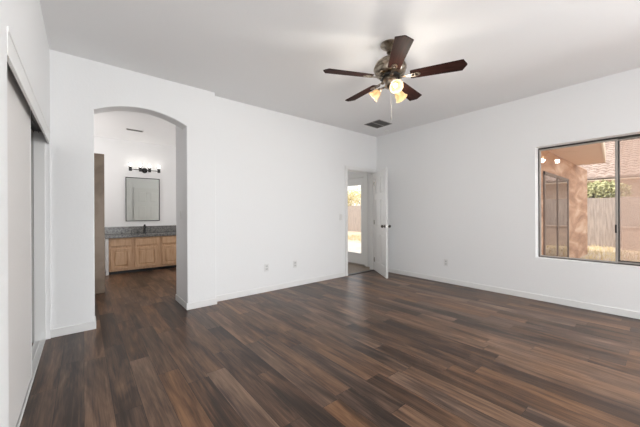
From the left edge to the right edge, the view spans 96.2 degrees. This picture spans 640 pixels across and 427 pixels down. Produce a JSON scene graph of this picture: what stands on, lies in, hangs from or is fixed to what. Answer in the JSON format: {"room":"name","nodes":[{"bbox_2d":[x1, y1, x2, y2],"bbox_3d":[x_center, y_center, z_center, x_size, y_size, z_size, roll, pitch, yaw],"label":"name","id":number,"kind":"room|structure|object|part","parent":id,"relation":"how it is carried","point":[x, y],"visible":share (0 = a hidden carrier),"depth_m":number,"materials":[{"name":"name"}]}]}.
{"room":"empty bedroom","nodes":[
{"label":"empty bedroom","id":0,"kind":"room"},
{"bbox_2d":[0,0,50,426],"bbox_3d":[-0.563,-0.204,0.203,0.113,2.814,6.626,0,0,-39],"label":"wall","id":1,"kind":"structure","parent":0,"point":[24,18],"depth_m":1.32,"materials":[{"name":"white paint"}]},
{"bbox_2d":[7,63,31,426],"bbox_3d":[-1.735,0.212,1.631,0.030,1.952,1.143,0,0,-39],"label":"door","id":2,"kind":"structure","parent":1,"relation":"in","point":[18,109],"depth_m":1.69,"materials":[{"name":"white"}]},
{"bbox_2d":[7,62,41,132],"bbox_3d":[-2.022,-0.775,1.951,0.075,0.020,1.997,0,0,-39],"label":"trim","id":3,"kind":"structure","parent":1,"relation":"attached to","point":[34,125],"depth_m":2.50,"materials":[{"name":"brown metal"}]},
{"bbox_2d":[7,26,49,341],"bbox_3d":[-2.006,0.205,1.970,0.117,2.008,2.013,0,0,-39],"label":"trim","id":4,"kind":"structure","parent":1,"relation":"attached to","point":[14,59],"depth_m":2.71,"materials":[{"name":"white"}]},
{"bbox_2d":[16,339,44,426],"bbox_3d":[-2.013,1.202,1.951,0.076,0.014,1.997,0,0,-39],"label":"trim","id":5,"kind":"structure","parent":1,"relation":"attached to","point":[37,347],"depth_m":2.31,"materials":[{"name":"white wood"}]},
{"bbox_2d":[31,129,33,342],"bbox_3d":[-2.171,-0.197,1.531,0.688,2.814,2.520,0,0,-39],"label":"wall","id":6,"kind":"structure","parent":0,"point":[32,177],"depth_m":2.68,"materials":[{"name":"grey paint"}]},
{"bbox_2d":[94,153,104,293],"bbox_3d":[-3.906,0.154,4.012,1.452,2.128,0.160,0,0,-39],"label":"door","id":7,"kind":"structure","parent":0,"point":[99,213],"depth_m":4.37,"materials":[{"name":"brown"}]},
{"bbox_2d":[49,49,215,328],"bbox_3d":[-2.103,-0.197,3.353,1.723,2.814,0.200,0,0,-39],"label":"wall","id":8,"kind":"structure","parent":0,"point":[80,88],"depth_m":3.00,"materials":[{"name":"white paint"}]},
{"bbox_2d":[51,316,95,337],"bbox_3d":[-2.539,1.171,2.983,0.350,0.082,0.211,0,0,-39],"label":"baseboard","id":9,"kind":"structure","parent":8,"relation":"attached to","point":[57,332],"depth_m":2.90,"materials":[{"name":"white wood"}]},
{"bbox_2d":[187,298,216,309],"bbox_3d":[-1.504,1.166,3.704,0.383,0.082,0.011,0,0,-39],"label":"baseboard","id":10,"kind":"structure","parent":8,"relation":"attached to","point":[199,304],"depth_m":3.69,"materials":[{"name":"white"}]},
{"bbox_2d":[94,136,175,271],"bbox_3d":[-3.947,-0.189,6.541,4.800,2.814,0.120,0,0,-39],"label":"wall","id":11,"kind":"structure","parent":0,"point":[118,154],"depth_m":6.31,"materials":[{"name":"white paint"}]},
{"bbox_2d":[105,225,175,233],"bbox_3d":[-3.729,0.357,6.625,1.980,0.150,0.020,0,0,-39],"label":"backsplash","id":12,"kind":"structure","parent":11,"relation":"attached to","point":[168,228],"depth_m":6.38,"materials":[{"name":"grey stone"}]},
{"bbox_2d":[125,177,159,220],"bbox_3d":[-3.948,-0.314,6.447,0.658,0.965,0.024,0,0,-39],"label":"bathroom mirror","id":13,"kind":"object","parent":11,"relation":"attached to","point":[142,194],"visible":1,"depth_m":6.44,"materials":[{"name":"grey mirror"}]},
{"bbox_2d":[129,163,159,172],"bbox_3d":[-3.898,-1.013,6.429,0.640,0.208,0.119,0,0,-39],"label":"vanity light","id":14,"kind":"object","parent":11,"relation":"attached to","point":[144,170],"visible":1,"depth_m":6.43,"materials":[{"name":"black metal"}]},
{"bbox_2d":[176,126,182,298],"bbox_3d":[-0.963,-0.203,4.642,2.397,2.814,0.344,0,0,-39],"label":"wall","id":15,"kind":"structure","parent":0,"point":[179,170],"depth_m":3.88,"materials":[{"name":"white paint"}]},
{"bbox_2d":[176,294,186,309],"bbox_3d":[-1.827,1.168,3.805,0.011,0.082,0.555,0,0,-39],"label":"baseboard","id":16,"kind":"structure","parent":15,"relation":"attached to","point":[179,300],"depth_m":3.77,"materials":[{"name":"white wood"}]},
{"bbox_2d":[215,96,376,295],"bbox_3d":[-0.154,-0.206,5.034,3.462,2.814,0.120,0,0,-39],"label":"wall","id":17,"kind":"structure","parent":0,"point":[280,177],"depth_m":4.55,"materials":[{"name":"white paint"}]},
{"bbox_2d":[216,272,344,301],"bbox_3d":[-0.464,1.161,4.689,2.496,0.082,0.011,0,0,-39],"label":"baseboard","id":18,"kind":"structure","parent":17,"relation":"attached to","point":[332,276],"depth_m":4.50,"materials":[{"name":"white"}]},
{"bbox_2d":[345,165,376,275],"bbox_3d":[0.818,0.138,5.825,0.929,2.117,0.139,0,0,-39],"label":"trim","id":19,"kind":"structure","parent":17,"relation":"attached to","point":[370,172],"depth_m":5.96,"materials":[{"name":"white wood"}]},
{"bbox_2d":[348,270,373,275],"bbox_3d":[0.842,1.191,5.801,0.785,0.011,0.070,0,0,-39],"label":"trim","id":20,"kind":"structure","parent":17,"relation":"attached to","point":[367,270],"depth_m":5.77,"materials":[{"name":"wood"}]},
{"bbox_2d":[373,167,390,277],"bbox_3d":[1.206,0.172,5.629,0.193,2.020,0.808,0,0,-4],"label":"door","id":21,"kind":"structure","parent":17,"relation":"in","point":[380,183],"depth_m":5.52,"materials":[{"name":"white paint"}]},
{"bbox_2d":[20,263,639,426],"bbox_3d":[-0.037,1.257,2.941,6.266,0.126,10.600,0,0,-39],"label":"floor","id":22,"kind":"structure","parent":0,"point":[366,349],"depth_m":2.33,"materials":[{"name":"brown wood"}]},
{"bbox_2d":[105,235,175,275],"bbox_3d":[-3.580,0.854,6.435,1.955,0.724,0.496,0,0,-39],"label":"vanity cabinet","id":23,"kind":"object","parent":22,"relation":"on","point":[134,254],"visible":0.65,"depth_m":5.99,"materials":[{"name":"brown wood"}]},
{"bbox_3d":[-4.183,0.857,5.666,0.048,0.724,0.048,0,0,-39],"label":"filler panel","id":24,"kind":"part","parent":23,"relation":"part of","materials":[{"name":"white"}]},
{"bbox_3d":[-3.993,0.589,5.791,0.342,0.135,0.022,0,0,-39],"label":"drawer","id":25,"kind":"part","parent":23,"relation":"part of","materials":[{"name":"brown wood"}]},
{"bbox_3d":[-3.991,0.910,5.791,0.342,0.417,0.022,0,0,-39],"label":"door","id":26,"kind":"part","parent":23,"relation":"part of","materials":[{"name":"brown wood"}]},
{"bbox_3d":[-3.992,0.910,5.793,0.226,0.301,0.018,0,0,-39],"label":"door panel","id":27,"kind":"part","parent":23,"relation":"part of","materials":[{"name":"brown wood"}]},
{"bbox_2d":[105,225,175,238],"bbox_3d":[-3.568,0.386,6.429,1.980,0.208,0.528,0,0,-39],"label":"countertop","id":28,"kind":"structure","parent":23,"relation":"on","point":[168,230],"depth_m":6.24,"materials":[{"name":"grey stone"}]},
{"bbox_3d":[-3.647,0.588,6.074,0.409,0.135,0.022,0,0,-39],"label":"drawer","id":29,"kind":"part","parent":23,"relation":"part of","materials":[{"name":"brown wood"}]},
{"bbox_3d":[-3.646,0.909,6.074,0.409,0.417,0.022,0,0,-39],"label":"door","id":30,"kind":"part","parent":23,"relation":"part of","materials":[{"name":"brown wood"}]},
{"bbox_3d":[-3.647,0.909,6.076,0.293,0.301,0.018,0,0,-39],"label":"door panel","id":31,"kind":"part","parent":23,"relation":"part of","materials":[{"name":"brown wood"}]},
{"bbox_3d":[-3.276,0.586,6.379,0.375,0.135,0.022,0,0,-39],"label":"drawer","id":32,"kind":"part","parent":23,"relation":"part of","materials":[{"name":"brown wood"}]},
{"bbox_3d":[-3.275,0.907,6.379,0.375,0.417,0.022,0,0,-39],"label":"door","id":33,"kind":"part","parent":23,"relation":"part of","materials":[{"name":"brown wood"}]},
{"bbox_3d":[-3.276,0.907,6.380,0.259,0.301,0.018,0,0,-39],"label":"door panel","id":34,"kind":"part","parent":23,"relation":"part of","materials":[{"name":"brown wood"}]},
{"bbox_2d":[40,0,639,146],"bbox_3d":[-0.054,-1.714,2.938,6.256,0.200,10.600,0,0,-39],"label":"ceiling","id":35,"kind":"structure","parent":0,"point":[273,55],"depth_m":2.80,"materials":[{"name":"white paint"}]},
{"bbox_2d":[126,128,143,131],"bbox_3d":[-3.530,-1.593,5.505,0.280,0.008,0.110,0,0,-39],"label":"ceiling vent","id":36,"kind":"object","parent":35,"relation":"in","point":[126,128],"visible":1,"depth_m":5.51,"materials":[{"name":"grey metal"}]},
{"bbox_2d":[364,119,391,127],"bbox_3d":[1.068,-1.615,5.191,0.370,0.008,0.350,0,0,-39],"label":"ceiling vent","id":37,"kind":"object","parent":35,"relation":"in","point":[379,123],"visible":1,"depth_m":5.20,"materials":[{"name":"grey metal"}]},
{"bbox_2d":[323,35,466,119],"bbox_3d":[0.681,-1.250,2.793,1.244,0.734,1.238,0,0,-39],"label":"ceiling fan","id":38,"kind":"object","parent":35,"relation":"hanging from","point":[389,69],"visible":1,"depth_m":2.64,"materials":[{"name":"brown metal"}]},
{"bbox_3d":[0.269,-1.294,2.649,0.475,0.006,0.142,0,12,-14],"label":"blade","id":39,"kind":"part","parent":38,"relation":"part of","materials":[{"name":"brown wood"}]},
{"bbox_3d":[0.459,-1.295,3.108,0.142,0.006,0.475,-14,7,-31],"label":"blade","id":40,"kind":"part","parent":38,"relation":"part of","materials":[{"name":"brown wood"}]},
{"bbox_3d":[0.536,-1.150,2.807,0.115,0.119,0.118,0,0,-39],"label":"lamp shade","id":41,"kind":"part","parent":38,"relation":"part of","materials":[{"name":"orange glass"}]},
{"bbox_3d":[0.691,-1.151,2.591,0.117,0.119,0.119,0,0,-39],"label":"lamp shade","id":42,"kind":"part","parent":38,"relation":"part of","materials":[{"name":"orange glass"}]},
{"bbox_3d":[0.804,-1.151,2.834,0.116,0.119,0.123,0,0,-39],"label":"lamp shade","id":43,"kind":"part","parent":38,"relation":"part of","materials":[{"name":"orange glass"}]},
{"bbox_3d":[0.647,-1.296,2.327,0.142,0.006,0.475,12,1,4],"label":"blade","id":44,"kind":"part","parent":38,"relation":"part of","materials":[{"name":"brown wood"}]},
{"bbox_3d":[0.954,-1.297,3.070,0.142,0.006,0.475,-16,-10,39],"label":"blade","id":45,"kind":"part","parent":38,"relation":"part of","materials":[{"name":"brown wood"}]},
{"bbox_3d":[1.071,-1.298,2.587,0.475,0.006,0.142,0,-12,22],"label":"blade","id":46,"kind":"part","parent":38,"relation":"part of","materials":[{"name":"brown wood"}]},
{"bbox_2d":[348,171,369,266],"bbox_3d":[0.465,-0.209,7.304,0.150,2.814,2.500,0,0,-39],"label":"wall","id":47,"kind":"structure","parent":0,"point":[349,172],"depth_m":6.41,"materials":[{"name":"white paint"}]},
{"bbox_2d":[348,173,367,266],"bbox_3d":[0.801,0.131,6.854,0.165,2.130,1.050,0,0,-39],"label":"door","id":48,"kind":"structure","parent":47,"relation":"in","point":[356,179],"depth_m":6.58,"materials":[{"name":"white paint"}]},
{"bbox_2d":[376,67,639,311],"bbox_3d":[3.382,-0.223,3.618,0.210,2.814,6.900,0,0,-39],"label":"wall","id":49,"kind":"structure","parent":0,"point":[463,189],"depth_m":4.32,"materials":[{"name":"white paint"}]},
{"bbox_2d":[388,268,639,318],"bbox_3d":[3.380,1.143,3.455,0.011,0.082,6.660,0,0,-39],"label":"baseboard","id":50,"kind":"structure","parent":49,"relation":"attached to","point":[594,307],"depth_m":3.97,"materials":[{"name":"white wood"}]},
{"bbox_2d":[538,134,639,265],"bbox_3d":[3.617,-0.155,3.432,0.082,1.523,1.615,0,0,-39],"label":"window","id":51,"kind":"structure","parent":49,"relation":"in","point":[617,140],"depth_m":3.47,"materials":[{"name":"brown metal"}]},
{"bbox_3d":[3.860,-0.151,3.156,0.022,1.491,0.844,0,0,-39],"label":"sash","id":52,"kind":"part","parent":51,"relation":"part of","materials":[{"name":"silver metal"}]},
{"bbox_3d":[3.883,-0.157,3.165,0.010,1.483,0.824,0,0,-39],"label":"screen frame","id":53,"kind":"part","parent":51,"relation":"part of","materials":[{"name":"brown metal"}]},
{"label":"outside","id":54,"kind":"structure","parent":0,"visible":0},
{"bbox_2d":[348,231,639,261],"bbox_3d":[10.171,1.392,27.750,41.074,0.200,62.000,0,0,-39],"label":"ground","id":55,"kind":"structure","parent":54,"point":[357,233],"depth_m":9.52,"materials":[{"name":"beige plant"}]},
{"bbox_2d":[348,187,360,205],"bbox_3d":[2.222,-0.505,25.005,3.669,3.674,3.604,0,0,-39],"label":"leafy tree","id":56,"kind":"object","parent":55,"relation":"on","point":[350,201],"visible":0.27,"depth_m":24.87,"materials":[{"name":"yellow plant"}]},
{"bbox_2d":[348,196,639,246],"bbox_3d":[7.790,0.338,14.997,0.070,1.892,20.500,0,0,-39],"label":"fence","id":57,"kind":"object","parent":55,"relation":"on","point":[600,211],"visible":0.09,"depth_m":11.05,"materials":[{"name":"beige wood"}]},
{"bbox_2d":[541,142,605,257],"bbox_3d":[5.937,-0.188,7.779,6.050,3.000,3.110,0,0,-39],"label":"patio wing","id":58,"kind":"object","parent":55,"relation":"on","point":[563,181],"visible":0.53,"depth_m":6.88,"materials":[{"name":"beige paint"}]},
{"bbox_3d":[5.511,0.194,6.645,2.130,2.020,0.012,0,0,-39],"label":"pane","id":59,"kind":"part","parent":58,"relation":"part of","materials":[{"name":"clear glass"}]},
{"bbox_2d":[579,138,639,196],"bbox_3d":[17.846,-1.458,14.266,9.900,5.429,20.600,0,0,-39],"label":"house","id":60,"kind":"structure","parent":55,"relation":"on","point":[629,149],"depth_m":13.31,"materials":[{"name":"beige paint"}]},
{"bbox_2d":[587,179,633,197],"bbox_3d":[11.674,-0.061,11.869,1.734,2.698,1.841,0,0,-39],"label":"leafy tree","id":61,"kind":"object","parent":55,"relation":"on","point":[605,189],"visible":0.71,"depth_m":11.44,"materials":[{"name":"green plant"}]},
{"bbox_2d":[622,227,639,250],"bbox_3d":[13.966,0.864,6.318,0.280,0.820,10.050,0,0,-39],"label":"wall","id":62,"kind":"structure","parent":55,"relation":"on","point":[630,236],"depth_m":9.96,"materials":[{"name":"beige paint"}]},
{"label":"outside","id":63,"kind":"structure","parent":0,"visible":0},
{"bbox_2d":[348,242,360,252],"bbox_3d":[3.601,1.293,6.832,4.174,0.060,18.000,0,0,-39],"label":"patio","id":64,"kind":"structure","parent":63,"point":[352,247],"depth_m":10.76,"materials":[{"name":"concrete"}]}
]}

